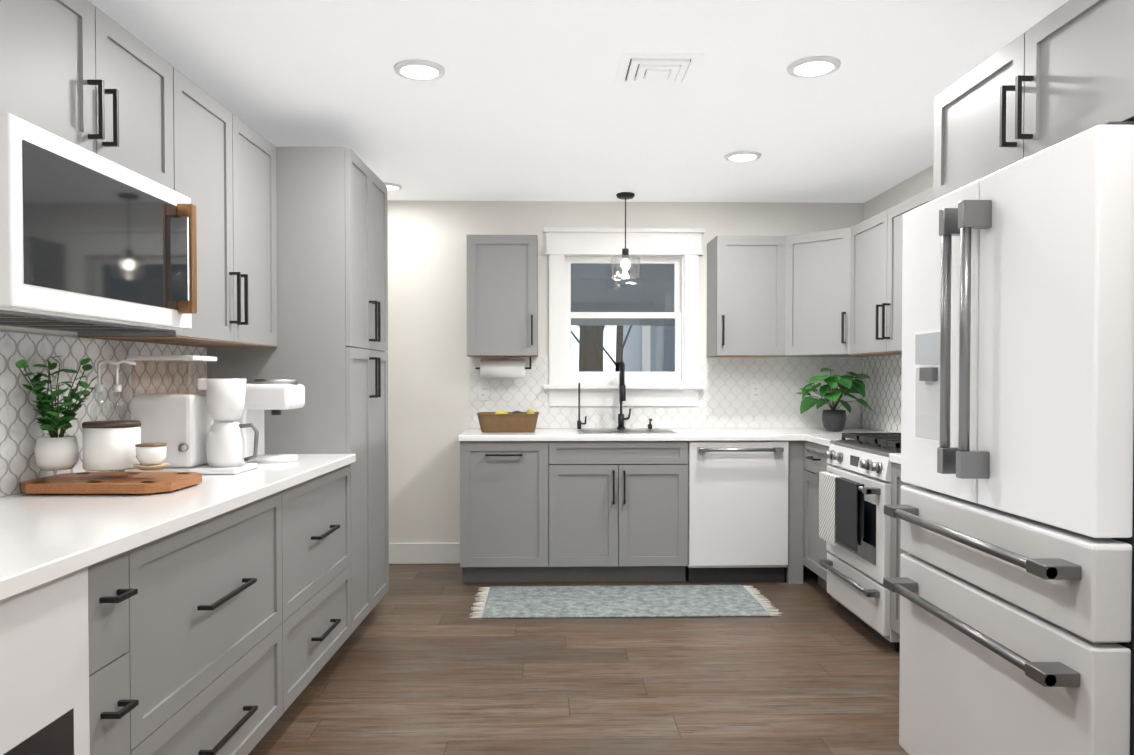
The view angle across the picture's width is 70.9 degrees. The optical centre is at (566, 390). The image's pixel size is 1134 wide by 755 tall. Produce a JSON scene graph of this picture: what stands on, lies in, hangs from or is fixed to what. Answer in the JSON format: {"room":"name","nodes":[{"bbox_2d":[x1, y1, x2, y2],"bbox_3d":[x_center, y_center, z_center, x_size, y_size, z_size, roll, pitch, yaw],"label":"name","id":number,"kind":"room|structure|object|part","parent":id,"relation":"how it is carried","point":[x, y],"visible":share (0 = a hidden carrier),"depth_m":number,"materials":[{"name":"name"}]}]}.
{"room":"kitchen","nodes":[
{"label":"kitchen","id":0,"kind":"room"},
{"bbox_2d":[0,325,204,347],"bbox_3d":[-1.713,0.011,1.526,0.120,2.450,7.940,0,1,0],"label":"wall","id":1,"kind":"structure","parent":0,"point":[35,331],"depth_m":2.50,"materials":[{"name":"white paint"}]},
{"bbox_2d":[0,0,175,190],"bbox_3d":[-1.482,-0.859,2.226,0.331,0.432,0.870,0,1,0],"label":"upper cabinet","id":2,"kind":"object","parent":1,"relation":"attached to","point":[88,75],"depth_m":2.19,"materials":[{"name":"grey wood"}]},
{"bbox_2d":[0,113,196,331],"bbox_3d":[-1.427,-0.411,2.233,0.440,0.450,0.860,0,1,0],"label":"over-the-range microwave","id":3,"kind":"object","parent":2,"relation":"attached to","point":[90,241],"visible":1,"depth_m":2.10,"materials":[{"name":"white"}]},
{"bbox_2d":[0,331,206,496],"bbox_3d":[-1.646,0.081,1.531,0.010,0.478,4.148,0,1,0],"label":"backsplash","id":4,"kind":"structure","parent":1,"relation":"attached to","point":[20,431],"depth_m":2.60,"materials":[{"name":"tile"}]},
{"bbox_2d":[42,397,57,433],"bbox_3d":[-1.631,0.078,2.513,0.008,0.115,0.072,0,1,0],"label":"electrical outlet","id":5,"kind":"object","parent":4,"relation":"attached to","point":[44,431],"visible":0.12,"depth_m":2.50,"materials":[{"name":"white plastic"}]},
{"bbox_2d":[78,69,276,346],"bbox_3d":[-1.477,-0.640,3.129,0.331,0.900,0.926,0,1,0],"label":"upper cabinet","id":6,"kind":"object","parent":1,"relation":"attached to","point":[226,169],"depth_m":3.08,"materials":[{"name":"grey wood"}]},
{"bbox_2d":[248,564,908,754],"bbox_3d":[0.074,1.261,1.568,4.330,0.050,7.940,0,1,-1],"label":"floor","id":7,"kind":"structure","parent":0,"point":[420,662],"depth_m":3.28,"materials":[{"name":"brown wood"}]},
{"bbox_2d":[0,567,89,754],"bbox_3d":[-1.319,0.802,1.350,0.665,0.875,0.607,0,1,0],"label":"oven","id":8,"kind":"object","parent":7,"relation":"on","point":[44,669],"visible":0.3,"depth_m":1.51,"materials":[{"name":"white metal"}]},
{"bbox_2d":[88,487,295,754],"bbox_3d":[-1.318,0.786,2.312,0.659,0.876,1.004,0,1,0],"label":"base cabinet","id":9,"kind":"object","parent":7,"relation":"on","point":[228,633],"depth_m":2.14,"materials":[{"name":"grey wood"}]},
{"bbox_2d":[0,454,355,600],"bbox_3d":[-1.309,0.340,1.533,0.683,0.038,4.148,0,1,0],"label":"countertop","id":10,"kind":"structure","parent":9,"relation":"on","point":[45,538],"depth_m":1.99,"materials":[{"name":"white stone"}]},
{"bbox_2d":[20,472,201,493],"bbox_3d":[-1.403,0.288,2.469,0.450,0.034,0.300,0,1,0],"label":"serving board","id":11,"kind":"object","parent":10,"relation":"on","point":[113,483],"visible":1,"depth_m":2.36,"materials":[{"name":"brown wood"}]},
{"bbox_2d":[15,356,97,470],"bbox_3d":[-1.530,0.068,2.418,0.190,0.349,0.237,0,1,0],"label":"potted plant","id":12,"kind":"object","parent":11,"relation":"on","point":[53,451],"visible":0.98,"depth_m":2.40,"materials":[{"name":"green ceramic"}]},
{"bbox_2d":[90,360,116,420],"bbox_3d":[-1.500,0.070,2.581,0.087,0.340,0.052,0,1,0],"label":"soap bottle","id":13,"kind":"object","parent":11,"relation":"on","point":[99,387],"visible":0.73,"depth_m":2.58,"materials":[{"name":"clear glass"}]},
{"bbox_2d":[82,420,140,470],"bbox_3d":[-1.413,0.170,2.472,0.160,0.144,0.160,0,1,0],"label":"canister","id":14,"kind":"object","parent":11,"relation":"on","point":[109,445],"visible":0.94,"depth_m":2.41,"materials":[{"name":"white ceramic"}]},
{"bbox_2d":[108,360,135,420],"bbox_3d":[-1.442,0.070,2.583,0.087,0.340,0.052,0,1,0],"label":"soap bottle","id":15,"kind":"object","parent":11,"relation":"on","point":[117,387],"visible":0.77,"depth_m":2.58,"materials":[{"name":"clear glass"}]},
{"bbox_2d":[133,443,169,469],"bbox_3d":[-1.273,0.202,2.437,0.100,0.080,0.100,0,1,0],"label":"cup","id":16,"kind":"object","parent":11,"relation":"on","point":[150,456],"visible":1,"depth_m":2.41,"materials":[{"name":"beige ceramic"}]},
{"bbox_2d":[124,355,258,474],"bbox_3d":[-1.350,0.086,2.918,0.440,0.423,0.214,0,1,0],"label":"coffee maker","id":17,"kind":"object","parent":10,"relation":"on","point":[190,432],"visible":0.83,"depth_m":2.85,"materials":[{"name":"white plastic"}]},
{"bbox_2d":[201,379,304,462],"bbox_3d":[-1.286,0.123,3.281,0.355,0.338,0.210,0,1,0],"label":"pod coffee maker","id":18,"kind":"object","parent":10,"relation":"on","point":[275,396],"visible":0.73,"depth_m":3.20,"materials":[{"name":"white plastic"}]},
{"bbox_2d":[205,147,388,633],"bbox_3d":[-1.288,0.046,3.980,0.699,2.300,0.750,0,1,0],"label":"pantry","id":19,"kind":"object","parent":7,"relation":"on","point":[329,353],"visible":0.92,"depth_m":3.60,"materials":[{"name":"grey wood"}]},
{"bbox_2d":[292,464,350,697],"bbox_3d":[-1.313,0.772,3.163,0.659,0.876,0.906,0,1,0],"label":"base cabinet","id":20,"kind":"object","parent":7,"relation":"on","point":[321,514],"depth_m":3.19,"materials":[{"name":"grey wood"}]},
{"bbox_2d":[460,441,559,582],"bbox_3d":[-0.356,0.741,5.097,0.594,0.876,0.603,0,1,-1],"label":"base cabinet","id":21,"kind":"object","parent":7,"relation":"on","point":[510,490],"depth_m":4.80,"materials":[{"name":"grey wood"}]},
{"bbox_2d":[560,441,687,581],"bbox_3d":[0.275,0.740,5.112,0.904,0.876,0.603,0,1,-1],"label":"base cabinet","id":22,"kind":"object","parent":7,"relation":"on","point":[573,511],"depth_m":4.82,"materials":[{"name":"grey wood"}]},
{"bbox_2d":[458,428,890,446],"bbox_3d":[0.691,0.284,4.894,2.688,0.040,1.046,0,1,-1],"label":"countertop","id":23,"kind":"structure","parent":22,"relation":"on","point":[822,436],"depth_m":4.81,"materials":[{"name":"white stone"}]},
{"bbox_2d":[477,408,538,431],"bbox_3d":[-0.373,0.189,5.081,0.392,0.147,0.268,0,1,-1],"label":"basket","id":24,"kind":"object","parent":23,"relation":"on","point":[505,421],"visible":1,"depth_m":4.96,"materials":[{"name":"wicker"}]},
{"bbox_2d":[577,383,586,428],"bbox_3d":[0.100,0.103,5.307,0.065,0.310,0.046,0,1,-1],"label":"water tap","id":25,"kind":"object","parent":23,"relation":"on","point":[579,423],"visible":1,"depth_m":5.31,"materials":[{"name":"black metal"}]},
{"bbox_2d":[617,361,630,428],"bbox_3d":[0.383,0.034,5.261,0.096,0.451,0.178,0,1,-1],"label":"faucet","id":26,"kind":"object","parent":23,"relation":"on","point":[622,397],"visible":1,"depth_m":5.30,"materials":[{"name":"black metal"}]},
{"bbox_2d":[648,419,651,428],"bbox_3d":[0.557,0.225,5.315,0.029,0.068,0.060,0,1,-1],"label":"soap pump","id":27,"kind":"object","parent":23,"relation":"on","point":[650,425],"visible":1,"depth_m":5.32,"materials":[{"name":"black metal"}]},
{"bbox_2d":[795,368,872,431],"bbox_3d":[1.717,0.058,5.087,0.498,0.408,0.432,0,1,-1],"label":"plant","id":28,"kind":"object","parent":23,"relation":"on","point":[833,420],"visible":1,"depth_m":5.05,"materials":[{"name":"green plant"}]},
{"bbox_2d":[469,585,782,618],"bbox_3d":[0.308,1.183,4.479,1.669,0.008,0.610,0,1,-1],"label":"rug","id":29,"kind":"object","parent":7,"relation":"on","point":[621,601],"visible":0.98,"depth_m":4.42,"materials":[{"name":"blue fabric"}]},
{"bbox_2d":[685,441,787,582],"bbox_3d":[1.036,0.742,5.102,0.608,0.872,0.662,0,1,-1],"label":"dishwasher","id":30,"kind":"object","parent":7,"relation":"on","point":[737,511],"visible":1,"depth_m":4.83,"materials":[{"name":"white metal"}]},
{"bbox_2d":[785,441,831,589],"bbox_3d":[1.692,0.743,4.925,0.686,0.875,1.048,0,1,-1],"label":"base cabinet","id":31,"kind":"object","parent":7,"relation":"on","point":[806,545],"visible":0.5,"depth_m":4.84,"materials":[{"name":"grey wood"}]},
{"bbox_2d":[816,433,900,651],"bbox_3d":[1.699,0.717,4.015,0.660,0.958,0.760,0,1,-1],"label":"range","id":32,"kind":"object","parent":7,"relation":"on","point":[858,591],"visible":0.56,"depth_m":3.84,"materials":[{"name":"white metal"}]},
{"bbox_2d":[819,472,840,545],"bbox_3d":[1.378,0.616,4.171,0.038,0.354,0.230,0,1,-1],"label":"towel","id":33,"kind":"object","parent":32,"relation":"hanging from","point":[827,505],"visible":0.94,"depth_m":4.15,"materials":[{"name":"white fabric"}]},
{"bbox_2d":[836,477,863,552],"bbox_3d":[1.385,0.606,3.901,0.038,0.324,0.270,0,1,-1],"label":"hanging towel","id":34,"kind":"object","parent":32,"relation":"hanging from","point":[849,511],"visible":1,"depth_m":3.85,"materials":[{"name":"grey fabric"}]},
{"bbox_2d":[890,463,911,634],"bbox_3d":[1.782,0.772,3.138,0.593,0.875,0.990,0,1,-1],"label":"base cabinet","id":35,"kind":"object","parent":7,"relation":"on","point":[897,483],"visible":0.06,"depth_m":3.57,"materials":[{"name":"grey wood"}]},
{"bbox_2d":[889,453,900,463],"bbox_3d":[1.778,0.314,3.130,0.603,0.038,0.990,0,1,-1],"label":"countertop","id":36,"kind":"structure","parent":35,"relation":"on","point":[894,457],"depth_m":3.56,"materials":[{"name":"white stone"}]},
{"bbox_2d":[883,122,1133,754],"bbox_3d":[1.546,0.328,2.124,1.079,1.797,0.910,0,1,-1],"label":"fridge","id":37,"kind":"object","parent":7,"relation":"on","point":[1012,585],"visible":1,"depth_m":1.90,"materials":[{"name":"white metal"}]},
{"bbox_2d":[89,0,1067,202],"bbox_3d":[0.074,-1.244,1.527,4.330,0.060,7.940,0,1,-1],"label":"ceiling","id":38,"kind":"structure","parent":0,"point":[524,100],"depth_m":3.25,"materials":[{"name":"white paint"}]},
{"bbox_2d":[383,182,401,190],"bbox_3d":[-1.125,-1.262,4.949,0.196,0.014,0.196,0,1,-1],"label":"recessed light","id":39,"kind":"object","parent":38,"relation":"in","point":[393,187],"visible":0.48,"depth_m":4.93,"materials":[{"name":"white plastic"}]},
{"bbox_2d":[394,59,444,80],"bbox_3d":[-0.569,-1.232,3.072,0.196,0.014,0.196,0,1,-1],"label":"recessed light","id":40,"kind":"object","parent":38,"relation":"in","point":[418,70],"visible":0.98,"depth_m":3.05,"materials":[{"name":"white plastic"}]},
{"bbox_2d":[611,192,639,279],"bbox_3d":[0.380,-1.001,5.170,0.190,0.544,0.190,0,1,-1],"label":"pendant light","id":41,"kind":"object","parent":38,"relation":"hanging from","point":[625,255],"visible":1,"depth_m":5.15,"materials":[{"name":"clear glass"}]},
{"bbox_2d":[615,52,703,85],"bbox_3d":[0.347,-1.226,3.065,0.304,0.026,0.304,0,1,-1],"label":"ceiling vent","id":42,"kind":"object","parent":38,"relation":"in","point":[647,68],"visible":1,"depth_m":3.02,"materials":[{"name":"white metal"}]},
{"bbox_2d":[724,151,760,161],"bbox_3d":[0.942,-1.252,4.270,0.196,0.014,0.196,0,1,-1],"label":"recessed light","id":43,"kind":"object","parent":38,"relation":"in","point":[741,156],"visible":0.98,"depth_m":4.25,"materials":[{"name":"white plastic"}]},
{"bbox_2d":[787,56,840,77],"bbox_3d":[0.942,-1.231,3.039,0.196,0.014,0.196,0,1,-1],"label":"recessed light","id":44,"kind":"object","parent":38,"relation":"in","point":[813,66],"visible":0.98,"depth_m":3.02,"materials":[{"name":"white plastic"}]},
{"bbox_2d":[385,200,863,542],"bbox_3d":[0.168,-0.053,5.461,3.710,2.450,0.120,0,1,-1],"label":"wall","id":45,"kind":"structure","parent":0,"point":[428,390],"depth_m":5.38,"materials":[{"name":"white paint"}]},
{"bbox_2d":[389,543,459,563],"bbox_3d":[-1.174,1.104,5.378,1.018,0.140,0.015,0,1,-1],"label":"baseboard","id":46,"kind":"structure","parent":45,"relation":"attached to","point":[424,553],"depth_m":5.38,"materials":[{"name":"white wood"}]},
{"bbox_2d":[467,235,537,356],"bbox_3d":[-0.416,-0.604,5.190,0.450,0.769,0.371,0,1,-1],"label":"upper cabinet","id":47,"kind":"object","parent":45,"relation":"attached to","point":[502,295],"visible":1,"depth_m":5.05,"materials":[{"name":"grey wood"}]},
{"bbox_2d":[475,357,530,377],"bbox_3d":[-0.418,-0.151,5.234,0.367,0.137,0.124,0,1,-1],"label":"paper towel holder","id":48,"kind":"object","parent":47,"relation":"attached to","point":[502,368],"visible":1,"depth_m":5.18,"materials":[{"name":"white paper"}]},
{"bbox_2d":[543,227,705,405],"bbox_3d":[0.384,-0.492,5.420,1.090,1.200,0.196,0,1,-1],"label":"window","id":49,"kind":"structure","parent":45,"relation":"in","point":[683,244],"depth_m":5.38,"materials":[{"name":"white wood"}]},
{"bbox_3d":[0.383,-0.492,5.469,0.796,0.848,0.071,0,1,-1],"label":"window sash","id":50,"kind":"part","parent":49,"relation":"part of","materials":[{"name":"white wood"}]},
{"bbox_2d":[469,357,861,427],"bbox_3d":[0.675,0.016,5.407,2.671,0.482,0.010,0,1,-1],"label":"backsplash","id":51,"kind":"structure","parent":45,"relation":"attached to","point":[724,401],"depth_m":5.41,"materials":[{"name":"tile"}]},
{"bbox_2d":[478,383,488,399],"bbox_3d":[-0.565,0.011,5.367,0.072,0.115,0.008,0,1,-1],"label":"electrical outlet","id":52,"kind":"object","parent":51,"relation":"attached to","point":[483,391],"visible":1,"depth_m":5.37,"materials":[{"name":"white plastic"}]},
{"bbox_2d":[750,383,760,399],"bbox_3d":[1.284,0.010,5.413,0.072,0.115,0.008,0,1,-1],"label":"electrical outlet","id":53,"kind":"object","parent":51,"relation":"attached to","point":[755,394],"visible":1,"depth_m":5.41,"materials":[{"name":"white plastic"}]},
{"bbox_2d":[706,236,777,356],"bbox_3d":[1.198,-0.607,5.232,0.489,0.766,0.366,0,1,-1],"label":"upper cabinet","id":54,"kind":"object","parent":45,"relation":"attached to","point":[742,271],"depth_m":5.09,"materials":[{"name":"grey wood"}]},
{"bbox_2d":[864,165,932,356],"bbox_3d":[2.179,0.010,1.599,0.120,2.450,7.940,0,1,-1],"label":"wall","id":55,"kind":"structure","parent":0,"point":[914,185],"depth_m":4.88,"materials":[{"name":"white paint"}]},
{"bbox_2d":[778,228,884,356],"bbox_3d":[1.686,-0.604,5.083,0.687,0.766,0.687,0,1,-1],"label":"upper cabinet","id":56,"kind":"object","parent":55,"relation":"attached to","point":[834,293],"depth_m":4.97,"materials":[{"name":"grey wood"}]},
{"bbox_2d":[862,355,901,432],"bbox_3d":[2.047,0.035,4.231,0.010,0.482,2.406,0,1,-1],"label":"backsplash","id":57,"kind":"structure","parent":55,"relation":"attached to","point":[883,389],"depth_m":5.08,"materials":[{"name":"tile"}]},
{"bbox_2d":[846,187,932,354],"bbox_3d":[1.867,-0.592,4.305,0.365,0.766,1.084,0,1,-1],"label":"upper cabinet","id":58,"kind":"object","parent":55,"relation":"attached to","point":[873,245],"depth_m":4.42,"materials":[{"name":"grey wood"}]},
{"bbox_2d":[933,0,1133,199],"bbox_3d":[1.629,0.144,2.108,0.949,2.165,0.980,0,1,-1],"label":"upper cabinet","id":59,"kind":"object","parent":55,"relation":"attached to","point":[1063,72],"visible":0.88,"depth_m":2.03,"materials":[{"name":"grey wood"}]},
{"label":"outside","id":60,"kind":"structure","parent":0,"visible":0},
{"bbox_2d":[571,325,616,371],"bbox_3d":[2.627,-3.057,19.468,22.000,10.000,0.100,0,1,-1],"label":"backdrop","id":61,"kind":"structure","parent":60,"point":[575,345],"depth_m":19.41,"materials":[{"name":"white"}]},
{"bbox_3d":[2.799,1.147,12.553,22.000,0.060,13.870,0,1,-1],"label":"ground","id":62,"kind":"structure","parent":60,"visible":0},
{"bbox_2d":[578,325,594,371],"bbox_3d":[0.344,-1.506,9.930,1.920,5.212,0.445,0,1,-1],"label":"tree","id":63,"kind":"object","parent":62,"relation":"on","point":[583,336],"depth_m":9.96,"materials":[{"name":"black plant"}]},
{"bbox_2d":[571,326,603,371],"bbox_3d":[0.353,-2.340,12.737,2.371,6.788,0.516,0,1,-1],"label":"tree","id":64,"kind":"object","parent":62,"relation":"on","point":[597,332],"depth_m":12.75,"materials":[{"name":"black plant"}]},
{"bbox_2d":[585,325,604,371],"bbox_3d":[0.302,-2.439,12.306,1.886,7.003,0.519,0,1,-1],"label":"tree","id":65,"kind":"object","parent":62,"relation":"on","point":[590,366],"depth_m":12.21,"materials":[{"name":"black plant"}]},
{"bbox_2d":[586,326,631,371],"bbox_3d":[0.721,-1.715,10.988,1.889,5.596,0.440,0,1,-1],"label":"tree","id":66,"kind":"object","parent":62,"relation":"on","point":[620,342],"depth_m":10.97,"materials":[{"name":"black plant"}]},
{"bbox_2d":[571,264,674,325],"bbox_3d":[0.432,-0.055,7.108,6.000,2.400,3.000,0,1,-1],"label":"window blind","id":67,"kind":"object","parent":62,"relation":"on","point":[647,284],"depth_m":8.49,"materials":[{"name":"grey glass"}]},
{"bbox_2d":[623,326,674,371],"bbox_3d":[3.493,-0.997,15.822,4.850,4.000,5.300,0,1,-1],"label":"house","id":68,"kind":"structure","parent":62,"relation":"on","point":[645,343],"depth_m":13.43,"materials":[{"name":"blue"}]}
]}

